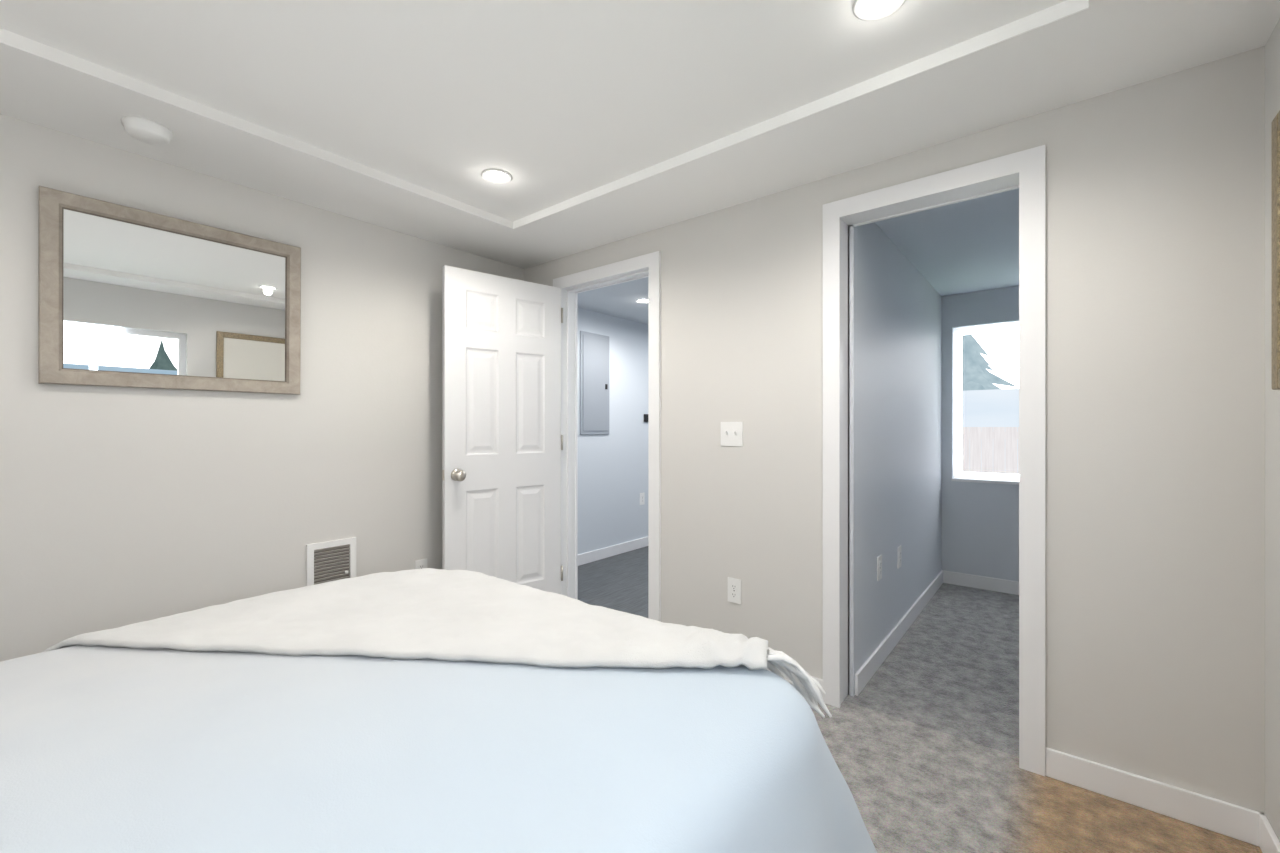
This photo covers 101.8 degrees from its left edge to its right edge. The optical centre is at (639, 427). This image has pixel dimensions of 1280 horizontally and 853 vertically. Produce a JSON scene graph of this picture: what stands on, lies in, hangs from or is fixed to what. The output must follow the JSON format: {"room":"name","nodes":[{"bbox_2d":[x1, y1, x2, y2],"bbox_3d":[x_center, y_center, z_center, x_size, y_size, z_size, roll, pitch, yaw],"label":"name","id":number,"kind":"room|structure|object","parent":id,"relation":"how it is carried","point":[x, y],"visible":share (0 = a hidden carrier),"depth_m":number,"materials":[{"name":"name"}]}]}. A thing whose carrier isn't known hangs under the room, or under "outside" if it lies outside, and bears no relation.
{"room":"bedroom","nodes":[
{"label":"bedroom","id":0,"kind":"room"},
{"bbox_2d":[0,114,523,661],"bbox_3d":[-1.934,-0.145,2.099,0.115,2.600,3.565,0,0,39],"label":"wall","id":1,"kind":"structure","parent":0,"point":[120,506],"depth_m":2.18,"materials":[{"name":"beige paint"}]},
{"bbox_2d":[38,186,300,394],"bbox_3d":[-1.829,-0.495,2.107,0.028,0.680,0.795,1,1,39],"label":"mirror","id":2,"kind":"object","parent":1,"relation":"attached to","point":[131,297],"visible":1,"depth_m":2.04,"materials":[{"name":"brown wood"}]},
{"bbox_2d":[63,209,285,380],"bbox_3d":[-1.833,-0.495,2.110,0.001,0.568,0.683,1,1,39],"label":"mirror glass","id":3,"kind":"object","parent":2,"relation":"attached to","point":[137,298],"depth_m":2.06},
{"bbox_2d":[306,537,355,585],"bbox_3d":[-1.498,0.695,2.531,0.020,0.290,0.219,0,0,39],"label":"air vent","id":4,"kind":"object","parent":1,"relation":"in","point":[327,561],"visible":0.74,"depth_m":2.53,"materials":[{"name":"white plastic"}]},
{"bbox_2d":[415,559,426,568],"bbox_3d":[-1.216,0.790,2.891,0.008,0.115,0.070,0,0,39],"label":"outlet","id":5,"kind":"object","parent":1,"relation":"attached to","point":[419,564],"visible":0.34,"depth_m":2.89,"materials":[{"name":"white plastic"}]},
{"bbox_2d":[0,0,1065,220],"bbox_3d":[-0.624,-1.270,1.078,3.436,0.350,3.622,0,0,39],"label":"ceiling","id":6,"kind":"structure","parent":0,"point":[569,99],"depth_m":1.57,"materials":[{"name":"white paint"}]},
{"bbox_2d":[481,169,511,183],"bbox_3d":[-0.622,-1.092,2.259,0.130,0.006,0.130,0,0,39],"label":"recessed light","id":7,"kind":"object","parent":6,"relation":"attached to","point":[497,175],"visible":1,"depth_m":2.25,"materials":[{"name":"white plastic"}]},
{"bbox_2d":[853,0,905,20],"bbox_3d":[0.614,-1.092,1.330,0.130,0.006,0.130,0,0,39],"label":"recessed light","id":8,"kind":"object","parent":6,"relation":"attached to","point":[874,10],"visible":1,"depth_m":1.35,"materials":[{"name":"white plastic"}]},
{"bbox_2d":[578,307,647,554],"bbox_3d":[0.009,-0.145,5.117,0.115,2.600,3.458,0,0,39],"label":"wall","id":9,"kind":"structure","parent":0,"point":[613,466],"depth_m":4.77,"materials":[{"name":"white paint"}]},
{"bbox_2d":[580,331,608,434],"bbox_3d":[-0.387,-0.383,4.516,0.024,0.875,0.360,0,0,39],"label":"breaker panel","id":10,"kind":"object","parent":9,"relation":"attached to","point":[594,348],"visible":1,"depth_m":4.50,"materials":[{"name":"grey metal"}]},
{"bbox_2d":[578,536,647,565],"bbox_3d":[0.958,1.109,4.313,2.370,0.092,3.285,0,0,39],"label":"baseboard","id":11,"kind":"structure","parent":9,"relation":"attached to","point":[602,553],"depth_m":4.67,"materials":[{"name":"white wood"}]},
{"bbox_2d":[640,492,644,504],"bbox_3d":[0.022,0.685,5.034,0.008,0.115,0.070,0,0,39],"label":"outlet","id":12,"kind":"object","parent":9,"relation":"attached to","point":[642,495],"visible":1,"depth_m":5.03,"materials":[{"name":"white plastic"}]},
{"bbox_2d":[644,414,647,421],"bbox_3d":[0.066,-0.098,5.079,0.020,0.075,0.075,0,0,39],"label":"thermostat","id":13,"kind":"object","parent":9,"relation":"attached to","point":[645,415],"visible":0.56,"depth_m":5.05,"materials":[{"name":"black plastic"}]},
{"bbox_2d":[578,546,647,617],"bbox_3d":[0.931,1.205,4.372,2.485,0.100,3.458,0,0,39],"label":"floor","id":14,"kind":"structure","parent":0,"point":[619,582],"depth_m":3.89,"materials":[{"name":"grey carpet"}]},
{"bbox_2d":[578,277,647,324],"bbox_3d":[0.958,-1.230,4.313,2.370,0.430,3.285,0,0,39],"label":"ceiling","id":15,"kind":"structure","parent":0,"point":[618,300],"depth_m":4.14,"materials":[{"name":"white paint"}]},
{"bbox_2d":[636,299,647,302],"bbox_3d":[0.029,-1.012,4.142,0.130,0.006,0.130,0,0,39],"label":"recessed light","id":16,"kind":"object","parent":15,"relation":"in","point":[637,300],"visible":0.73,"depth_m":4.13,"materials":[{"name":"white plastic"}]},
{"bbox_2d":[0,0,1279,268],"bbox_3d":[-0.606,-1.075,1.100,3.206,0.040,3.450,0,0,39],"label":"ceiling soffit","id":17,"kind":"structure","parent":0,"point":[1108,46],"depth_m":1.81,"materials":[{"name":"white paint"}]},
{"bbox_2d":[121,116,172,145],"bbox_3d":[-1.726,-1.035,1.823,0.132,0.040,0.132,0,0,39],"label":"smoke detector","id":18,"kind":"object","parent":17,"relation":"attached to","point":[144,130],"visible":1,"depth_m":1.79,"materials":[{"name":"white plastic"}]},
{"bbox_2d":[513,0,1088,228],"bbox_3d":[0.228,-1.075,2.032,2.311,0.040,0.005,0,0,39],"label":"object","id":19,"kind":"object","parent":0,"point":[1067,8],"depth_m":1.67,"materials":[{"name":"white paint"}]},
{"bbox_2d":[524,46,1264,813],"bbox_3d":[0.496,-0.145,2.465,3.436,2.600,0.057,0,0,39],"label":"wall","id":20,"kind":"structure","parent":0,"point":[1155,188],"depth_m":1.65,"materials":[{"name":"beige paint"}]},
{"bbox_2d":[553,251,660,621],"bbox_3d":[-0.176,0.113,3.044,0.828,2.084,0.147,0,0,39],"label":"door frame","id":21,"kind":"structure","parent":20,"relation":"attached to","point":[652,261],"depth_m":3.05,"materials":[{"name":"white wood"}]},
{"bbox_2d":[442,265,562,593],"bbox_3d":[-0.763,0.143,2.979,0.720,2.000,0.187,0,0,-40],"label":"door","id":22,"kind":"structure","parent":21,"relation":"attached to","point":[502,439],"depth_m":2.94,"materials":[{"name":"white painted wood"},{"name":"brushed nickel"}]},
{"bbox_2d":[721,422,742,445],"bbox_3d":[0.432,0.028,2.468,0.116,0.115,0.017,0,0,39],"label":"light switch","id":23,"kind":"object","parent":20,"relation":"attached to","point":[731,432],"visible":1,"depth_m":2.47,"materials":[{"name":"white plastic"}]},
{"bbox_2d":[728,577,740,603],"bbox_3d":[0.446,0.770,2.462,0.070,0.115,0.008,0,0,39],"label":"outlet","id":24,"kind":"object","parent":20,"relation":"attached to","point":[734,585],"visible":1,"depth_m":2.46,"materials":[{"name":"white plastic"}]},
{"bbox_2d":[823,145,1044,775],"bbox_3d":[1.097,0.108,2.006,0.739,2.094,0.132,0,0,39],"label":"door frame","id":25,"kind":"structure","parent":20,"relation":"attached to","point":[1029,164],"depth_m":1.83,"materials":[{"name":"white wood"}]},
{"bbox_2d":[848,222,941,696],"bbox_3d":[1.607,-0.145,3.124,0.045,2.600,2.250,0,0,39],"label":"wall","id":26,"kind":"structure","parent":0,"point":[895,337],"depth_m":2.70,"materials":[{"name":"grey paint"}]},
{"bbox_2d":[877,555,881,580],"bbox_3d":[1.175,0.685,2.547,0.008,0.115,0.070,0,0,39],"label":"closet outlet","id":27,"kind":"object","parent":26,"relation":"attached to","point":[879,558],"visible":1,"depth_m":2.54,"materials":[{"name":"white plastic"}]},
{"bbox_2d":[897,545,900,568],"bbox_3d":[1.430,0.710,2.862,0.008,0.115,0.070,0,0,39],"label":"closet outlet","id":28,"kind":"object","parent":26,"relation":"attached to","point":[899,547],"visible":1,"depth_m":2.85,"materials":[{"name":"white plastic"}]},
{"bbox_2d":[855,570,1018,695],"bbox_3d":[2.324,1.109,2.471,1.890,0.092,2.135,0,0,39],"label":"baseboard","id":29,"kind":"structure","parent":26,"relation":"attached to","point":[868,669],"depth_m":3.22,"materials":[{"name":"white wood"}]},
{"bbox_2d":[844,583,1018,756],"bbox_3d":[2.352,1.205,2.486,2.095,0.100,2.308,0,0,39],"label":"floor","id":30,"kind":"structure","parent":0,"point":[954,671],"depth_m":2.45,"materials":[{"name":"grey carpet"}]},
{"bbox_2d":[875,189,1018,295],"bbox_3d":[2.324,-1.215,2.471,1.890,0.460,2.135,0,0,39],"label":"ceiling","id":31,"kind":"structure","parent":0,"point":[968,246],"depth_m":2.75,"materials":[{"name":"white paint"}]},
{"bbox_2d":[942,286,1018,581],"bbox_3d":[3.075,-0.145,3.310,2.005,2.600,0.115,0,0,39],"label":"wall","id":32,"kind":"structure","parent":0,"point":[980,521],"depth_m":3.77,"materials":[{"name":"white paint"}]},
{"bbox_2d":[952,322,1018,484],"bbox_3d":[2.752,-0.176,3.567,1.048,1.138,0.132,0,0,39],"label":"window frame","id":33,"kind":"structure","parent":32,"relation":"in","point":[996,478],"depth_m":3.87,"materials":[{"name":"white"}]},
{"bbox_2d":[767,667,1279,852],"bbox_3d":[-0.606,1.109,1.100,3.206,0.092,3.450,0,0,39],"label":"baseboard","id":34,"kind":"structure","parent":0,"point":[1244,824],"depth_m":1.55,"materials":[{"name":"white wood"}]},
{"bbox_2d":[810,701,1261,852],"bbox_3d":[-0.624,1.205,1.078,3.436,0.100,3.622,0,0,39],"label":"floor","id":35,"kind":"structure","parent":0,"point":[915,788],"depth_m":1.60,"materials":[{"name":"grey carpet"}]},
{"bbox_2d":[0,568,876,852],"bbox_3d":[-0.865,0.630,1.050,2.110,1.050,2.367,0,0,39],"label":"bed","id":36,"kind":"object","parent":35,"relation":"on","point":[424,710],"visible":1,"depth_m":1.06,"materials":[{"name":"white fabric"}]},
{"bbox_2d":[43,568,767,669],"bbox_3d":[-0.742,0.787,1.424,1.829,0.492,1.631,0,0,39],"label":"throw blanket","id":37,"kind":"object","parent":36,"relation":"on","point":[424,618],"depth_m":1.46,"materials":[{"name":"white fabric"}]},
{"bbox_2d":[1265,19,1279,841],"bbox_3d":[0.722,-0.145,0.102,0.115,2.600,3.565,0,0,39],"label":"wall","id":38,"kind":"structure","parent":0,"point":[1272,47],"depth_m":1.39,"materials":[{"name":"beige paint"}]},
{"bbox_2d":[1272,110,1279,389],"bbox_3d":[1.361,-0.435,1.006,0.024,0.679,0.775,0,0,39],"label":"picture frame","id":39,"kind":"object","parent":38,"relation":"attached to","point":[1276,121],"visible":1,"depth_m":1.28,"materials":[{"name":"brown wood"}]},
{"label":"outside","id":40,"kind":"structure","parent":0,"visible":0},
{"bbox_3d":[8.842,1.365,3.785,27.000,0.180,35.000,0,0,39],"label":"ground","id":41,"kind":"structure","parent":40,"visible":0},
{"bbox_2d":[962,334,1016,390],"bbox_3d":[10.132,-1.020,16.116,5.297,4.590,5.383,0,0,39],"label":"tree","id":42,"kind":"object","parent":41,"relation":"on","point":[975,374],"visible":0.25,"depth_m":15.82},
{"bbox_2d":[962,427,1018,473],"bbox_3d":[1.131,0.490,-0.232,14.052,1.570,17.060,0,0,39],"label":"fence","id":43,"kind":"object","parent":41,"relation":"on","point":[984,449],"visible":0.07,"depth_m":7.49,"materials":[{"name":"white wood"}]},
{"bbox_2d":[962,389,1018,473],"bbox_3d":[11.126,0.155,11.388,21.000,2.240,0.300,0,0,39],"label":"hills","id":44,"kind":"structure","parent":41,"relation":"on","point":[995,407],"depth_m":13.05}
]}

